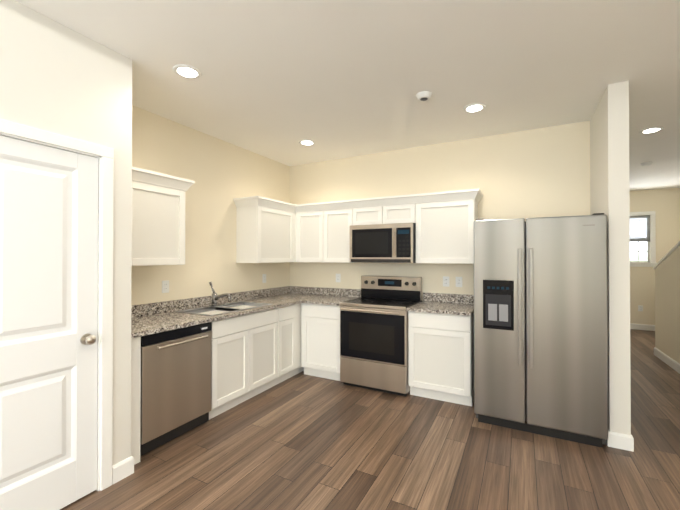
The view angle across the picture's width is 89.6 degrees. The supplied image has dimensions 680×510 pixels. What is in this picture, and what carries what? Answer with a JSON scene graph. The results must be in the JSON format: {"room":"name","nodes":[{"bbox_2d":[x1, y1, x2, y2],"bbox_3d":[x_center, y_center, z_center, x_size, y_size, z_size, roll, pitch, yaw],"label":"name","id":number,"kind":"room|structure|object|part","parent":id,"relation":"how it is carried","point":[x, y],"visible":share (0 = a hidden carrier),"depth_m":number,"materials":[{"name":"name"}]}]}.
{"room":"kitchen","nodes":[
{"label":"kitchen","id":0,"kind":"room"},
{"bbox_2d":[0,0,131,465],"bbox_3d":[-2.442,0.061,0.381,0.100,2.740,4.330,0,0,28],"label":"wall","id":1,"kind":"structure","parent":0,"point":[57,78],"depth_m":2.05,"materials":[{"name":"paint"}]},
{"bbox_2d":[0,135,97,509],"bbox_3d":[-1.610,0.416,1.814,0.105,2.023,0.615,0,0,28],"label":"closet door","id":2,"kind":"structure","parent":1,"relation":"in","point":[48,307],"depth_m":1.88,"materials":[{"name":"white wood"}]},
{"bbox_3d":[-1.479,0.501,2.022,0.070,0.064,0.064,0,0,28],"label":"knob","id":3,"kind":"part","parent":2,"relation":"part of","materials":[{"name":"silver metal"}]},
{"bbox_2d":[0,119,113,490],"bbox_3d":[-1.657,0.384,1.839,0.117,2.112,0.769,0,0,28],"label":"door frame","id":4,"kind":"structure","parent":1,"relation":"attached to","point":[104,155],"depth_m":2.10,"materials":[{"name":"white wood"}]},
{"bbox_2d":[131,105,289,305],"bbox_3d":[-2.416,0.070,1.879,0.100,2.740,7.000,0,0,28],"label":"wall","id":5,"kind":"structure","parent":0,"point":[222,174],"depth_m":3.63,"materials":[{"name":"paint"}]},
{"bbox_2d":[132,166,194,265],"bbox_3d":[-1.616,-0.289,2.872,0.378,0.750,0.634,0,0,28],"label":"upper cabinet","id":6,"kind":"object","parent":5,"relation":"attached to","point":[158,218],"visible":0.73,"depth_m":2.81,"materials":[{"name":"white wood"}]},
{"bbox_2d":[162,280,168,292],"bbox_3d":[-1.641,0.298,3.221,0.008,0.115,0.072,0,0,28],"label":"electrical outlet","id":7,"kind":"object","parent":5,"relation":"attached to","point":[165,286],"visible":1,"depth_m":3.22,"materials":[{"name":"white plastic"}]},
{"bbox_2d":[131,286,290,317],"bbox_3d":[-1.114,0.584,3.636,0.541,0.290,2.664,0,0,28],"label":"backsplash","id":8,"kind":"structure","parent":5,"relation":"attached to","point":[182,304],"depth_m":3.43,"materials":[{"name":"grey stone"}]},
{"bbox_2d":[233,200,292,262],"bbox_3d":[-0.901,-0.255,4.272,0.326,0.700,0.735,0,0,28],"label":"upper cabinet","id":9,"kind":"object","parent":5,"relation":"attached to","point":[268,230],"depth_m":4.01,"materials":[{"name":"white wood"}]},
{"bbox_2d":[262,274,265,282],"bbox_3d":[-0.984,0.306,4.457,0.008,0.115,0.072,0,0,28],"label":"electrical outlet","id":10,"kind":"object","parent":5,"relation":"attached to","point":[263,278],"visible":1,"depth_m":4.45,"materials":[{"name":"white plastic"}]},
{"bbox_2d":[15,0,679,190],"bbox_3d":[1.248,-1.346,2.602,5.900,0.100,11.900,0,0,28],"label":"ceiling","id":11,"kind":"structure","parent":0,"point":[278,80],"depth_m":2.37,"materials":[{"name":"paint"}]},
{"bbox_2d":[173,64,201,78],"bbox_3d":[-1.079,-1.292,2.422,0.190,0.008,0.190,0,0,28],"label":"recessed light","id":12,"kind":"object","parent":11,"relation":"in","point":[187,71],"visible":1,"depth_m":2.40,"materials":[{"name":"white plastic"}]},
{"bbox_2d":[299,140,314,144],"bbox_3d":[-0.375,-1.283,3.917,0.190,0.008,0.190,0,0,28],"label":"recessed light","id":13,"kind":"object","parent":11,"relation":"in","point":[307,142],"visible":1,"depth_m":3.89,"materials":[{"name":"white plastic"}]},
{"bbox_2d":[416,91,431,101],"bbox_3d":[0.679,-1.274,2.768,0.130,0.040,0.130,0,0,28],"label":"smoke detector","id":14,"kind":"object","parent":11,"relation":"attached to","point":[423,96],"visible":1,"depth_m":2.74,"materials":[{"name":"white plastic"}]},
{"bbox_2d":[463,103,485,112],"bbox_3d":[1.182,-1.288,3.010,0.190,0.008,0.190,0,0,28],"label":"recessed light","id":15,"kind":"object","parent":11,"relation":"in","point":[474,107],"visible":1,"depth_m":2.99,"materials":[{"name":"white plastic"}]},
{"bbox_2d":[640,162,652,165],"bbox_3d":[4.267,-1.265,4.768,0.130,0.034,0.130,0,0,28],"label":"smoke detector","id":16,"kind":"object","parent":11,"relation":"attached to","point":[646,163],"visible":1,"depth_m":4.73,"materials":[{"name":"white plastic"}]},
{"bbox_2d":[639,127,663,133],"bbox_3d":[3.217,-1.285,3.537,0.190,0.008,0.190,0,0,28],"label":"recessed light","id":17,"kind":"object","parent":11,"relation":"in","point":[650,130],"visible":0.98,"depth_m":3.52,"materials":[{"name":"white plastic"}]},
{"bbox_2d":[60,329,679,509],"bbox_3d":[1.248,1.494,2.584,5.900,0.100,11.900,0,0,28],"label":"floor","id":18,"kind":"structure","parent":0,"point":[301,441],"depth_m":2.40,"materials":[{"name":"brown wood"}]},
{"bbox_2d":[140,322,211,455],"bbox_3d":[-1.478,1.008,2.789,0.651,0.876,0.613,0,0,28],"label":"dishwasher","id":19,"kind":"object","parent":18,"relation":"on","point":[175,401],"visible":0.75,"depth_m":2.62,"materials":[{"name":"silver metal"}]},
{"bbox_2d":[163,310,254,419],"bbox_3d":[-1.249,1.009,3.310,0.606,0.880,0.514,0,0,28],"label":"base cabinet","id":20,"kind":"object","parent":18,"relation":"on","point":[233,339],"depth_m":3.17,"materials":[{"name":"white wood"}]},
{"bbox_2d":[131,294,322,337],"bbox_3d":[-1.072,0.553,3.614,0.635,0.036,2.664,0,0,28],"label":"countertop","id":21,"kind":"structure","parent":20,"relation":"on","point":[146,324],"depth_m":3.08,"materials":[{"name":"grey stone"}]},
{"bbox_2d":[209,282,230,305],"bbox_3d":[-1.234,0.408,3.531,0.301,0.255,0.240,0,0,28],"label":"faucet","id":22,"kind":"object","parent":21,"relation":"on","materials":[{"name":"silver metal"}]},
{"bbox_2d":[176,282,271,315],"bbox_3d":[-1.147,0.506,3.484,0.498,0.450,0.840,0,0,28],"label":"sink","id":23,"kind":"object","parent":21,"relation":"in","point":[220,309],"depth_m":3.50,"materials":[{"name":"silver metal"}]},
{"bbox_2d":[235,302,282,395],"bbox_3d":[-1.048,1.011,3.688,0.606,0.880,0.576,0,0,28],"label":"base cabinet","id":24,"kind":"object","parent":18,"relation":"on","point":[262,340],"depth_m":3.63,"materials":[{"name":"white wood"}]},
{"bbox_2d":[283,306,298,380],"bbox_3d":[-0.870,1.013,4.023,0.606,0.880,0.432,0,0,28],"label":"base cabinet","id":25,"kind":"object","parent":18,"relation":"on","point":[290,313],"depth_m":3.96,"materials":[{"name":"white wood"}]},
{"bbox_2d":[299,302,340,380],"bbox_3d":[-0.088,1.015,4.253,0.554,0.880,0.606,0,0,28],"label":"base cabinet","id":26,"kind":"object","parent":18,"relation":"on","point":[319,326],"depth_m":4.00,"materials":[{"name":"white wood"}]},
{"bbox_2d":[303,294,355,305],"bbox_3d":[-0.083,0.559,4.237,0.528,0.032,0.635,0,0,28],"label":"countertop","id":27,"kind":"structure","parent":26,"relation":"on","point":[328,299],"depth_m":4.07,"materials":[{"name":"grey stone"}]},
{"bbox_2d":[339,275,421,395],"bbox_3d":[0.463,0.855,3.882,0.760,1.195,0.702,0,0,28],"label":"electric range","id":28,"kind":"object","parent":18,"relation":"on","point":[374,336],"visible":0.92,"depth_m":3.66,"materials":[{"name":"silver metal"}]},
{"bbox_2d":[407,292,473,405],"bbox_3d":[1.098,0.945,3.607,0.612,1.012,0.635,0,0,28],"label":"base cabinet","id":29,"kind":"object","parent":18,"relation":"on","point":[441,346],"visible":0.98,"depth_m":3.37,"materials":[{"name":"white wood"}]},
{"bbox_2d":[407,292,473,315],"bbox_3d":[1.098,0.504,3.609,0.612,0.132,0.635,0,0,28],"label":"countertop","id":30,"kind":"structure","parent":29,"relation":"on","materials":[{"name":"grey stone"}]},
{"bbox_2d":[474,213,607,447],"bbox_3d":[1.745,0.569,3.080,0.927,1.757,0.908,0,0,28],"label":"refrigerator","id":31,"kind":"object","parent":18,"relation":"on","point":[540,327],"visible":1,"depth_m":2.70,"materials":[{"name":"silver metal"}]},
{"bbox_2d":[289,121,589,300],"bbox_3d":[0.816,0.084,4.181,3.647,2.740,0.100,0,0,28],"label":"wall","id":32,"kind":"structure","parent":0,"point":[538,172],"depth_m":3.84,"materials":[{"name":"paint"}]},
{"bbox_2d":[293,204,328,262],"bbox_3d":[-0.316,-0.254,4.525,0.508,0.700,0.354,0,0,28],"label":"upper cabinet","id":33,"kind":"object","parent":32,"relation":"attached to","point":[310,225],"depth_m":4.39,"materials":[{"name":"white wood"}]},
{"bbox_2d":[291,286,360,297],"bbox_3d":[-0.210,0.495,4.654,1.144,0.100,0.019,0,0,28],"label":"backsplash","id":34,"kind":"structure","parent":32,"relation":"attached to","point":[294,289],"depth_m":4.64,"materials":[{"name":"grey stone"}]},
{"bbox_2d":[336,274,340,281],"bbox_3d":[-0.025,0.306,4.566,0.072,0.115,0.008,0,0,28],"label":"electrical outlet","id":35,"kind":"object","parent":32,"relation":"attached to","point":[338,277],"visible":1,"depth_m":4.56,"materials":[{"name":"white plastic"}]},
{"bbox_2d":[329,204,352,262],"bbox_3d":[0.017,-0.255,4.364,0.465,0.700,0.326,0,0,28],"label":"upper cabinet","id":36,"kind":"object","parent":32,"relation":"attached to","point":[340,215],"depth_m":4.20,"materials":[{"name":"white wood"}]},
{"bbox_2d":[353,200,388,224],"bbox_3d":[0.415,-0.479,4.153,0.437,0.255,0.326,0,0,28],"label":"upper cabinet","id":37,"kind":"object","parent":32,"relation":"attached to","point":[371,212],"depth_m":3.99,"materials":[{"name":"white wood"}]},
{"bbox_2d":[350,223,415,262],"bbox_3d":[0.528,-0.130,4.011,0.756,0.435,0.468,0,0,28],"label":"over-the-range microwave","id":38,"kind":"object","parent":37,"relation":"attached to","point":[386,243],"visible":1,"depth_m":3.83,"materials":[{"name":"silver metal"}]},
{"bbox_2d":[389,196,416,223],"bbox_3d":[0.708,-0.480,3.998,0.436,0.255,0.326,0,0,28],"label":"upper cabinet","id":39,"kind":"object","parent":32,"relation":"attached to","point":[400,211],"depth_m":3.82,"materials":[{"name":"white wood"}]},
{"bbox_2d":[443,276,448,286],"bbox_3d":[1.211,0.302,3.909,0.072,0.115,0.008,0,0,28],"label":"electrical outlet","id":40,"kind":"object","parent":32,"relation":"attached to","point":[446,281],"visible":1,"depth_m":3.91,"materials":[{"name":"white plastic"}]},
{"bbox_2d":[416,192,480,263],"bbox_3d":[1.168,-0.259,3.752,0.606,0.700,0.326,0,0,28],"label":"upper cabinet","id":41,"kind":"object","parent":32,"relation":"attached to","point":[445,224],"depth_m":3.60,"materials":[{"name":"white wood"}]},
{"bbox_2d":[456,277,461,286],"bbox_3d":[1.335,0.302,3.843,0.072,0.115,0.008,0,0,28],"label":"electrical outlet","id":42,"kind":"object","parent":32,"relation":"attached to","point":[458,281],"visible":1,"depth_m":3.84,"materials":[{"name":"white plastic"}]},
{"bbox_2d":[590,81,630,434],"bbox_3d":[3.379,0.089,4.985,0.125,2.740,5.475,0,0,28],"label":"wall","id":43,"kind":"structure","parent":0,"point":[609,162],"depth_m":2.58,"materials":[{"name":"paint"}]},
{"bbox_2d":[606,429,611,446],"bbox_3d":[2.207,1.390,2.920,0.014,0.112,0.769,0,0,28],"label":"baseboard","id":44,"kind":"structure","parent":43,"relation":"attached to","point":[609,442],"depth_m":2.58,"materials":[{"name":"white wood"}]},
{"bbox_2d":[615,432,633,451],"bbox_3d":[3.425,1.403,4.945,0.041,0.112,5.489,0,0,28],"label":"baseboard","id":45,"kind":"structure","parent":43,"relation":"attached to","point":[627,441],"depth_m":2.53,"materials":[{"name":"white wood"}]},
{"bbox_2d":[629,188,679,324],"bbox_3d":[5.638,0.101,6.941,2.028,2.740,0.100,0,0,28],"label":"wall","id":46,"kind":"structure","parent":0,"point":[664,204],"depth_m":6.65,"materials":[{"name":"paint"}]},
{"bbox_2d":[630,323,654,330],"bbox_3d":[5.625,1.415,6.875,1.995,0.112,0.014,0,0,28],"label":"baseboard","id":47,"kind":"structure","parent":46,"relation":"attached to","point":[632,326],"depth_m":6.71,"materials":[{"name":"white wood"}]},
{"bbox_2d":[630,211,656,266],"bbox_3d":[5.824,-0.310,6.817,0.700,1.080,0.140,0,0,28],"label":"window","id":48,"kind":"structure","parent":46,"relation":"in","point":[642,239],"depth_m":6.75,"materials":[{"name":"white"}]},
{"bbox_2d":[655,246,679,363],"bbox_3d":[2.403,0.063,0.762,0.100,2.740,9.550,0,0,28],"label":"wall","id":49,"kind":"structure","parent":0,"point":[667,306],"depth_m":4.54,"materials":[{"name":"paint"}]},
{"bbox_2d":[653,241,679,268],"bbox_3d":[3.814,-0.455,3.419,0.130,1.308,3.562,0,0,28],"label":"trim","id":50,"kind":"structure","parent":49,"relation":"attached to","point":[677,245],"depth_m":4.53,"materials":[{"name":"white wood"}]},
{"bbox_2d":[654,347,679,373],"bbox_3d":[2.363,1.377,0.783,0.029,0.112,9.564,0,0,28],"label":"baseboard","id":51,"kind":"structure","parent":49,"relation":"attached to","point":[666,359],"depth_m":4.54,"materials":[{"name":"white wood"}]}
]}

